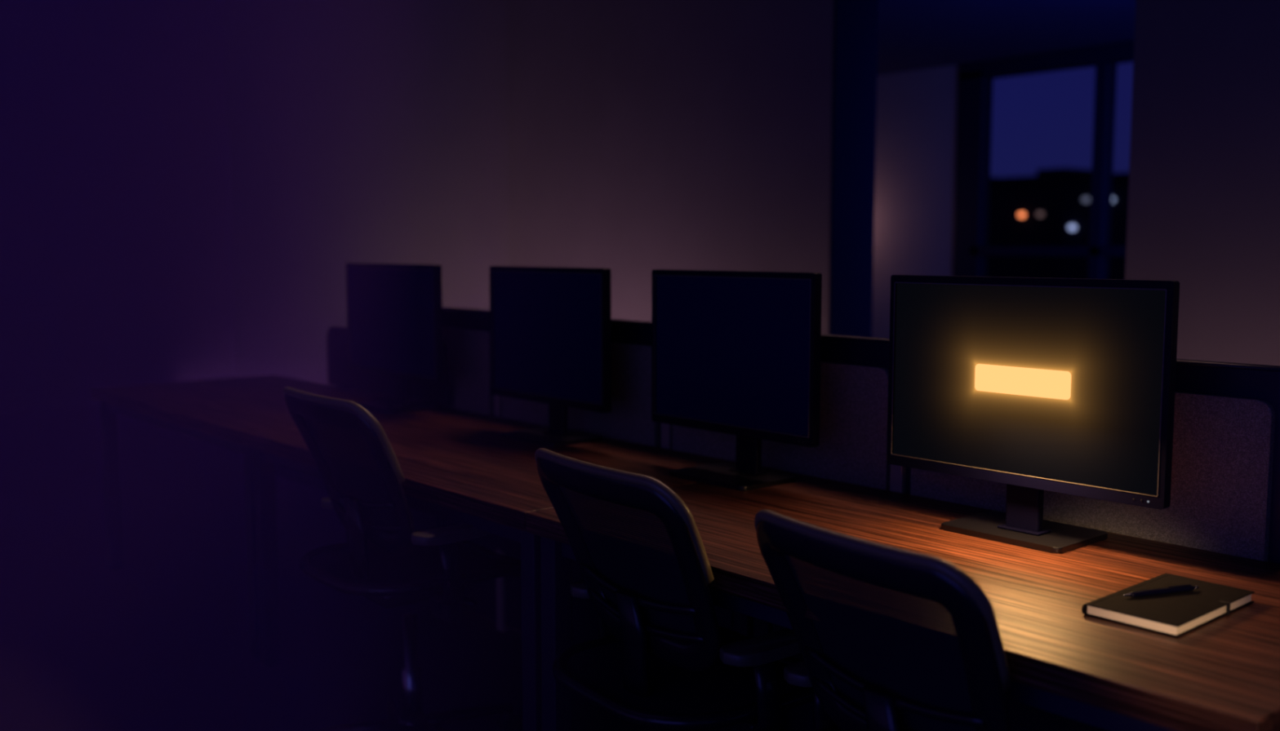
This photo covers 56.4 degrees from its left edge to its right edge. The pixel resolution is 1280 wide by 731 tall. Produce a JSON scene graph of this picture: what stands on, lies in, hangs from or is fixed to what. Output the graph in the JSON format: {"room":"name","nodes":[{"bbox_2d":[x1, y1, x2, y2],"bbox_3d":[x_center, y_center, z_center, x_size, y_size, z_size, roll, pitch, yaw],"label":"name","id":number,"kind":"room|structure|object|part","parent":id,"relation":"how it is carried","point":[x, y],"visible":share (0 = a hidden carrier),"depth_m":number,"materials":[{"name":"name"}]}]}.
{"room":"office","nodes":[
{"label":"office","id":0,"kind":"room"},
{"bbox_2d":[0,0,236,413],"bbox_3d":[-4.828,-1.485,9.428,10.400,3.700,0.120,-5,7,-41],"label":"wall","id":1,"kind":"structure","parent":0,"point":[116,250],"depth_m":9.78,"materials":[{"name":"paint"}]},
{"bbox_2d":[0,405,732,730],"bbox_3d":[-0.692,0.865,4.872,10.400,0.080,12.500,-5,7,-41],"label":"floor","id":2,"kind":"structure","parent":0,"point":[159,641],"depth_m":4.21,"materials":[{"name":"carpet"}]},
{"bbox_2d":[90,374,455,661],"bbox_3d":[-1.419,0.489,4.502,0.772,0.740,1.487,-5,7,-41],"label":"desk","id":3,"kind":"object","parent":2,"relation":"on","point":[216,412],"visible":0.5,"depth_m":4.42,"materials":[{"name":"brown wood"}]},
{"bbox_3d":[-2.134,0.476,4.821,0.050,0.692,0.050,-5,7,-41],"label":"leg","id":4,"kind":"part","parent":3,"relation":"part of","materials":[{"name":"black metal"}]},
{"bbox_3d":[-1.423,0.189,4.469,0.662,0.049,1.430,-5,7,-41],"label":"frame rail","id":5,"kind":"part","parent":3,"relation":"part of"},
{"bbox_3d":[-1.204,0.581,3.755,0.050,0.692,0.050,-5,7,-41],"label":"leg","id":6,"kind":"part","parent":3,"relation":"part of","materials":[{"name":"black metal"}]},
{"bbox_2d":[90,374,455,444],"bbox_3d":[-1.419,0.142,4.468,0.772,0.042,1.487,-5,7,-41],"label":"countertop","id":7,"kind":"structure","parent":3,"relation":"on","point":[224,409],"depth_m":4.40,"materials":[{"name":"brown wood"}]},
{"bbox_3d":[-1.634,0.433,5.253,0.050,0.692,0.050,-5,7,-41],"label":"leg","id":8,"kind":"part","parent":3,"relation":"part of","materials":[{"name":"black metal"}]},
{"bbox_3d":[-1.178,0.334,4.697,0.015,0.370,1.350,-5,7,-41],"label":"modesty panel","id":9,"kind":"part","parent":3,"relation":"part of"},
{"bbox_2d":[326,326,450,406],"bbox_3d":[-0.961,-0.004,4.484,0.036,0.245,0.900,-5,7,-41],"label":"screen","id":10,"kind":"object","parent":3,"relation":"on","point":[339,375],"visible":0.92,"depth_m":4.57,"materials":[{"name":"black plastic"}]},
{"bbox_2d":[346,262,443,413],"bbox_3d":[-0.862,-0.102,4.168,0.190,0.503,0.620,-5,7,-41],"label":"monitor","id":11,"kind":"object","parent":3,"relation":"on","point":[394,311],"visible":0.98,"depth_m":4.13,"materials":[{"name":"black plastic"}]},
{"bbox_3d":[-0.704,0.538,4.187,0.050,0.692,0.050,-5,7,-41],"label":"leg","id":12,"kind":"part","parent":3,"relation":"part of","materials":[{"name":"black metal"}]},
{"bbox_2d":[282,386,520,730],"bbox_3d":[-0.558,0.526,3.002,0.578,0.960,0.605,-5,7,-39],"label":"office chair","id":13,"kind":"object","parent":2,"relation":"on","point":[383,561],"visible":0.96,"depth_m":2.87,"materials":[{"name":"black fabric"}]},
{"bbox_3d":[-0.724,0.159,2.833,0.136,0.195,0.471,-5,7,-39],"label":"edge trim","id":14,"kind":"part","parent":13,"relation":"part of","materials":[{"name":"black plastic"}]},
{"bbox_3d":[-0.742,0.445,3.157,0.065,0.165,0.060,2,6,24],"label":"armrest","id":15,"kind":"part","parent":13,"relation":"part of","materials":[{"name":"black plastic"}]},
{"bbox_3d":[-0.706,0.258,2.857,0.173,0.383,0.464,-5,7,-39],"label":"backrest","id":16,"kind":"part","parent":13,"relation":"part of","materials":[{"name":"black fabric"}]},
{"bbox_3d":[-0.736,0.923,3.022,0.264,0.050,0.048,0,6,-2],"label":"leg","id":17,"kind":"part","parent":13,"relation":"part of","materials":[{"name":"black plastic"}]},
{"bbox_3d":[-0.632,0.907,3.176,0.048,0.050,0.264,-2,6,-20],"label":"leg","id":18,"kind":"part","parent":13,"relation":"part of","materials":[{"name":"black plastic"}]},
{"bbox_3d":[-0.620,0.937,2.875,0.048,0.050,0.264,2,6,16],"label":"leg","id":19,"kind":"part","parent":13,"relation":"part of","materials":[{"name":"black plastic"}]},
{"bbox_3d":[-0.569,0.503,2.993,0.498,0.059,0.483,-5,7,-39],"label":"seat","id":20,"kind":"part","parent":13,"relation":"part of","materials":[{"name":"black fabric"}]},
{"bbox_3d":[-0.569,0.502,2.993,0.462,0.040,0.455,-5,7,-39],"label":"seat","id":21,"kind":"part","parent":13,"relation":"part of","materials":[{"name":"black fabric"}]},
{"bbox_3d":[-0.445,0.931,2.939,0.264,0.050,0.048,4,7,34],"label":"leg","id":22,"kind":"part","parent":13,"relation":"part of","materials":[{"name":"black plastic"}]},
{"bbox_3d":[-0.440,0.482,2.785,0.060,0.165,0.065,-1,6,-12],"label":"armrest","id":23,"kind":"part","parent":13,"relation":"part of","materials":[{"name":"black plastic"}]},
{"bbox_3d":[-0.448,0.565,2.910,0.132,0.017,0.022,5,8,42],"label":"lever","id":24,"kind":"part","parent":13,"relation":"part of","materials":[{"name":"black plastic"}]},
{"bbox_3d":[-0.453,0.912,3.127,0.264,0.050,0.048,-5,7,-39],"label":"leg","id":25,"kind":"part","parent":13,"relation":"part of","materials":[{"name":"black plastic"}]},
{"bbox_2d":[241,409,772,730],"bbox_3d":[-0.441,0.600,3.382,0.772,0.740,1.487,-5,7,-41],"label":"desk","id":26,"kind":"object","parent":2,"relation":"on","point":[457,466],"visible":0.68,"depth_m":3.18,"materials":[{"name":"brown wood"}]},
{"bbox_3d":[-1.156,0.587,3.700,0.050,0.692,0.050,-5,7,-41],"label":"leg","id":27,"kind":"part","parent":26,"relation":"part of","materials":[{"name":"black metal"}]},
{"bbox_3d":[-0.445,0.299,3.349,0.662,0.049,1.430,-5,7,-41],"label":"frame rail","id":28,"kind":"part","parent":26,"relation":"part of","materials":[{"name":"black metal"}]},
{"bbox_3d":[-0.656,0.544,4.132,0.050,0.692,0.050,-5,7,-41],"label":"leg","id":29,"kind":"part","parent":26,"relation":"part of","materials":[{"name":"black metal"}]},
{"bbox_2d":[241,409,772,531],"bbox_3d":[-0.441,0.253,3.347,0.772,0.042,1.487,-5,7,-41],"label":"countertop","id":30,"kind":"structure","parent":26,"relation":"on","point":[460,460],"depth_m":3.20,"materials":[{"name":"brown wood"}]},
{"bbox_3d":[-0.227,0.692,2.635,0.050,0.692,0.050,-5,7,-41],"label":"leg","id":31,"kind":"part","parent":26,"relation":"part of","materials":[{"name":"black metal"}]},
{"bbox_2d":[489,266,611,447],"bbox_3d":[-0.261,-0.036,3.495,0.190,0.503,0.556,-5,7,-41],"label":"monitor","id":32,"kind":"object","parent":26,"relation":"on","point":[550,327],"visible":1,"depth_m":3.46,"materials":[{"name":"black plastic"}]},
{"bbox_3d":[-0.258,-0.089,3.492,0.046,0.397,0.556,-5,7,-41],"label":"casing","id":33,"kind":"part","parent":32,"relation":"part of","materials":[{"name":"black plastic"}]},
{"bbox_3d":[-0.201,0.445,3.576,0.015,0.370,1.350,-5,7,-41],"label":"modesty panel","id":34,"kind":"part","parent":26,"relation":"part of","materials":[{"name":"black"}]},
{"bbox_3d":[0.273,0.649,3.067,0.050,0.692,0.050,-5,7,-41],"label":"leg","id":35,"kind":"part","parent":26,"relation":"part of","materials":[{"name":"black metal"}]},
{"bbox_2d":[534,448,813,730],"bbox_3d":[0.081,0.616,2.331,0.578,0.914,0.605,-4,7,-35],"label":"office chair","id":36,"kind":"object","parent":2,"relation":"on","point":[660,659],"visible":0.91,"depth_m":2.19,"materials":[{"name":"black plastic"}]},
{"bbox_3d":[-0.054,0.554,2.524,0.065,0.165,0.060,3,6,27],"label":"armrest","id":37,"kind":"part","parent":36,"relation":"part of","materials":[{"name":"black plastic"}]},
{"bbox_3d":[-0.054,0.267,2.199,0.136,0.195,0.471,-4,7,-35],"label":"edge trim","id":38,"kind":"part","parent":36,"relation":"part of","materials":[{"name":"black plastic"}]},
{"bbox_3d":[-0.035,0.367,2.222,0.173,0.383,0.464,-4,7,-35],"label":"backrest","id":39,"kind":"part","parent":36,"relation":"part of","materials":[{"name":"black plastic"}]},
{"bbox_3d":[0.108,0.613,2.349,0.498,0.059,0.483,-4,7,-35],"label":"seat","id":40,"kind":"part","parent":36,"relation":"part of","materials":[{"name":"black fabric"}]},
{"bbox_3d":[0.108,0.611,2.349,0.462,0.040,0.455,-4,7,-35],"label":"seat","id":41,"kind":"part","parent":36,"relation":"part of","materials":[{"name":"black fabric"}]},
{"bbox_3d":[0.225,0.592,2.134,0.060,0.165,0.065,-1,6,-8],"label":"armrest","id":42,"kind":"part","parent":36,"relation":"part of","materials":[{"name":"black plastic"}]},
{"bbox_2d":[346,306,1279,730],"bbox_3d":[0.045,0.412,3.516,0.150,1.088,3.555,-5,7,-41],"label":"partition","id":43,"kind":"structure","parent":2,"relation":"on","point":[1225,484],"depth_m":2.78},
{"bbox_3d":[-1.079,0.129,4.690,0.020,0.620,0.245,-5,7,-41],"label":"fabric panel","id":44,"kind":"part","parent":43,"relation":"part of","materials":[{"name":"grey fabric"}]},
{"bbox_3d":[-0.735,0.168,4.295,0.020,0.620,0.725,-5,7,-41],"label":"fabric panel","id":45,"kind":"part","parent":43,"relation":"part of","materials":[{"name":"grey fabric"}]},
{"bbox_3d":[-0.472,0.406,4.019,0.018,1.000,0.035,-5,7,-41],"label":"post","id":46,"kind":"part","parent":43,"relation":"part of","materials":[{"name":"grey metal"}]},
{"bbox_3d":[-0.201,0.228,3.682,0.020,0.622,0.760,-5,7,-41],"label":"fabric panel","id":47,"kind":"part","parent":43,"relation":"part of","materials":[{"name":"grey fabric"}]},
{"bbox_3d":[0.076,0.469,3.390,0.018,1.000,0.035,-5,7,-41],"label":"post","id":48,"kind":"part","parent":43,"relation":"part of","materials":[{"name":"grey metal"}]},
{"bbox_3d":[0.339,0.289,3.064,0.020,0.622,0.733,-5,7,-41],"label":"fabric panel","id":49,"kind":"part","parent":43,"relation":"part of","materials":[{"name":"grey fabric"}]},
{"bbox_3d":[0.011,-0.122,3.434,0.040,0.009,3.495,-5,7,-41],"label":"cap rail","id":50,"kind":"part","parent":43,"relation":"part of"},
{"bbox_3d":[0.598,0.528,2.792,0.018,1.000,0.035,-5,7,-41],"label":"post","id":51,"kind":"part","parent":43,"relation":"part of","materials":[{"name":"grey metal"}]},
{"bbox_3d":[0.878,0.347,2.446,0.020,0.628,0.770,-5,7,-41],"label":"fabric panel","id":52,"kind":"part","parent":43,"relation":"part of","materials":[{"name":"grey fabric"}]},
{"bbox_2d":[754,509,1011,730],"bbox_3d":[0.510,0.669,1.933,0.578,0.886,0.605,-4,7,-34],"label":"office chair","id":53,"kind":"object","parent":2,"relation":"on","point":[904,640],"visible":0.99,"depth_m":1.76,"materials":[{"name":"black plastic"}]},
{"bbox_3d":[0.341,0.623,2.106,0.065,0.165,0.060,3,6,29],"label":"armrest","id":54,"kind":"part","parent":53,"relation":"part of","materials":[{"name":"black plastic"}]},
{"bbox_3d":[0.499,0.683,1.927,0.498,0.059,0.483,-4,7,-34],"label":"seat","id":55,"kind":"part","parent":53,"relation":"part of","materials":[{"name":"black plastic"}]},
{"bbox_2d":[525,469,1279,730],"bbox_3d":[0.536,0.711,2.261,0.772,0.740,1.488,-5,7,-41],"label":"desk","id":56,"kind":"object","parent":2,"relation":"on","point":[1070,670],"visible":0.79,"depth_m":2.04,"materials":[{"name":"brown wood"}]},
{"bbox_3d":[-0.179,0.698,2.580,0.050,0.692,0.050,-5,7,-41],"label":"leg","id":57,"kind":"part","parent":56,"relation":"part of","materials":[{"name":"black metal"}]},
{"bbox_2d":[651,269,822,491],"bbox_3d":[0.207,0.022,2.905,0.190,0.503,0.552,-5,7,-41],"label":"monitor","id":58,"kind":"object","parent":56,"relation":"on","point":[734,353],"visible":1,"depth_m":2.88,"materials":[{"name":"black plastic"}]},
{"bbox_3d":[0.321,0.655,3.012,0.050,0.692,0.050,-5,7,-41],"label":"leg","id":59,"kind":"part","parent":56,"relation":"part of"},
{"bbox_3d":[0.533,0.410,2.228,0.662,0.049,1.431,-5,7,-41],"label":"frame rail","id":60,"kind":"part","parent":56,"relation":"part of","materials":[{"name":"black metal"}]},
{"bbox_3d":[0.777,0.556,2.455,0.015,0.370,1.351,-5,7,-41],"label":"modesty panel","id":61,"kind":"part","parent":56,"relation":"part of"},
{"bbox_2d":[886,275,1179,553],"bbox_3d":[0.758,0.081,2.316,0.190,0.503,0.592,-5,7,-41],"label":"monitor","id":62,"kind":"object","parent":56,"relation":"on","point":[1033,386],"visible":1,"depth_m":2.25,"materials":[{"name":"black plastic"}]},
{"bbox_2d":[1081,573,1254,638],"bbox_3d":[0.825,0.369,1.858,0.264,0.020,0.149,-5,7,-41],"label":"notebook","id":63,"kind":"object","parent":56,"relation":"on","point":[1176,615],"visible":0.97,"depth_m":1.82,"materials":[{"name":"black leather"}]},
{"bbox_2d":[1123,584,1198,597],"bbox_3d":[0.817,0.354,1.871,0.144,0.011,0.009,-2,6,-18],"label":"pen","id":64,"kind":"object","parent":63,"relation":"on","point":[1181,588],"visible":1,"depth_m":1.87,"materials":[{"name":"black plastic"}]},
{"bbox_2d":[223,0,834,386],"bbox_3d":[-1.249,-1.342,7.981,0.300,3.700,6.768,-5,7,-41],"label":"wall","id":65,"kind":"structure","parent":0,"point":[633,139],"depth_m":7.20,"materials":[{"name":"beige paint"}]},
{"bbox_2d":[828,0,878,337],"bbox_3d":[0.977,-0.627,5.482,0.300,2.770,0.012,-5,7,-41],"label":"trim","id":66,"kind":"structure","parent":65,"relation":"attached to","point":[855,21],"depth_m":5.44,"materials":[{"name":"black paint"}]},
{"bbox_2d":[871,40,1130,338],"bbox_3d":[3.318,-0.846,8.200,0.220,2.670,12.500,-5,7,-41],"label":"wall","id":67,"kind":"structure","parent":0,"point":[916,110],"depth_m":9.34,"materials":[{"name":"grey paint"}]},
{"bbox_2d":[952,40,1134,279],"bbox_3d":[3.302,-1.235,8.035,0.210,1.857,2.830,-5,7,-41],"label":"window","id":68,"kind":"structure","parent":67,"relation":"in","point":[971,250],"depth_m":8.69,"materials":[{"name":"black metal"}]},
{"bbox_2d":[876,0,1136,75],"bbox_3d":[1.989,-2.111,6.916,3.300,0.100,12.500,-5,7,-41],"label":"ceiling","id":69,"kind":"structure","parent":0,"point":[913,34],"depth_m":7.46,"materials":[{"name":"paint"}]},
{"bbox_2d":[1124,0,1279,365],"bbox_3d":[3.305,-0.826,2.760,0.300,3.700,4.338,-5,7,-41],"label":"wall","id":70,"kind":"structure","parent":0,"point":[1203,207],"depth_m":4.11,"materials":[{"name":"beige paint"}]},
{"label":"outside","id":71,"kind":"structure","parent":0,"visible":0},
{"bbox_3d":[27.394,2.846,77.406,118.000,0.300,160.000,-5,7,-41],"label":"ground","id":72,"kind":"structure","parent":71,"visible":0},
{"bbox_2d":[987,177,1062,278],"bbox_3d":[22.276,-2.648,61.220,10.540,13.820,6.400,-5,7,-41],"label":"building","id":73,"kind":"structure","parent":72,"relation":"on","point":[1024,212],"depth_m":57.52,"materials":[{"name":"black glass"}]},
{"bbox_2d":[1017,212,1025,217],"bbox_3d":[18.385,-7.249,57.451,0.340,0.234,0.240,-5,7,-41],"label":"wall lamp","id":74,"kind":"object","parent":73,"relation":"attached to","point":[1021,215],"depth_m":57.37,"materials":[{"name":"orange glass"}]},
{"bbox_2d":[1036,212,1043,217],"bbox_3d":[19.028,-7.186,56.713,0.340,0.214,0.220,-5,7,-41],"label":"wall lamp","id":75,"kind":"object","parent":73,"relation":"attached to","point":[1039,214],"depth_m":56.62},
{"bbox_2d":[990,167,1091,180],"bbox_3d":[19.010,-4.882,78.576,12.540,14.850,22.500,-5,7,-41],"label":"building","id":76,"kind":"structure","parent":72,"relation":"on","point":[1051,172],"depth_m":68.71,"materials":[{"name":"black"}]},
{"bbox_2d":[1055,172,1128,279],"bbox_3d":[25.251,-1.191,48.723,10.540,13.380,12.700,-5,7,-41],"label":"building","id":77,"kind":"structure","parent":72,"relation":"on","point":[1076,188],"depth_m":48.89,"materials":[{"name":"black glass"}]},
{"bbox_2d":[1068,224,1076,230],"bbox_3d":[17.794,-5.679,49.093,0.340,0.234,0.240,-5,7,-41],"label":"wall lamp","id":78,"kind":"object","parent":77,"relation":"attached to","point":[1072,227],"depth_m":49.00,"materials":[{"name":"glass"}]},
{"bbox_2d":[1081,196,1089,202],"bbox_3d":[18.155,-6.753,48.569,0.340,0.214,0.220,-5,7,-41],"label":"wall lamp","id":79,"kind":"object","parent":77,"relation":"attached to","point":[1085,199],"depth_m":48.49,"materials":[{"name":"grey"}]}
]}

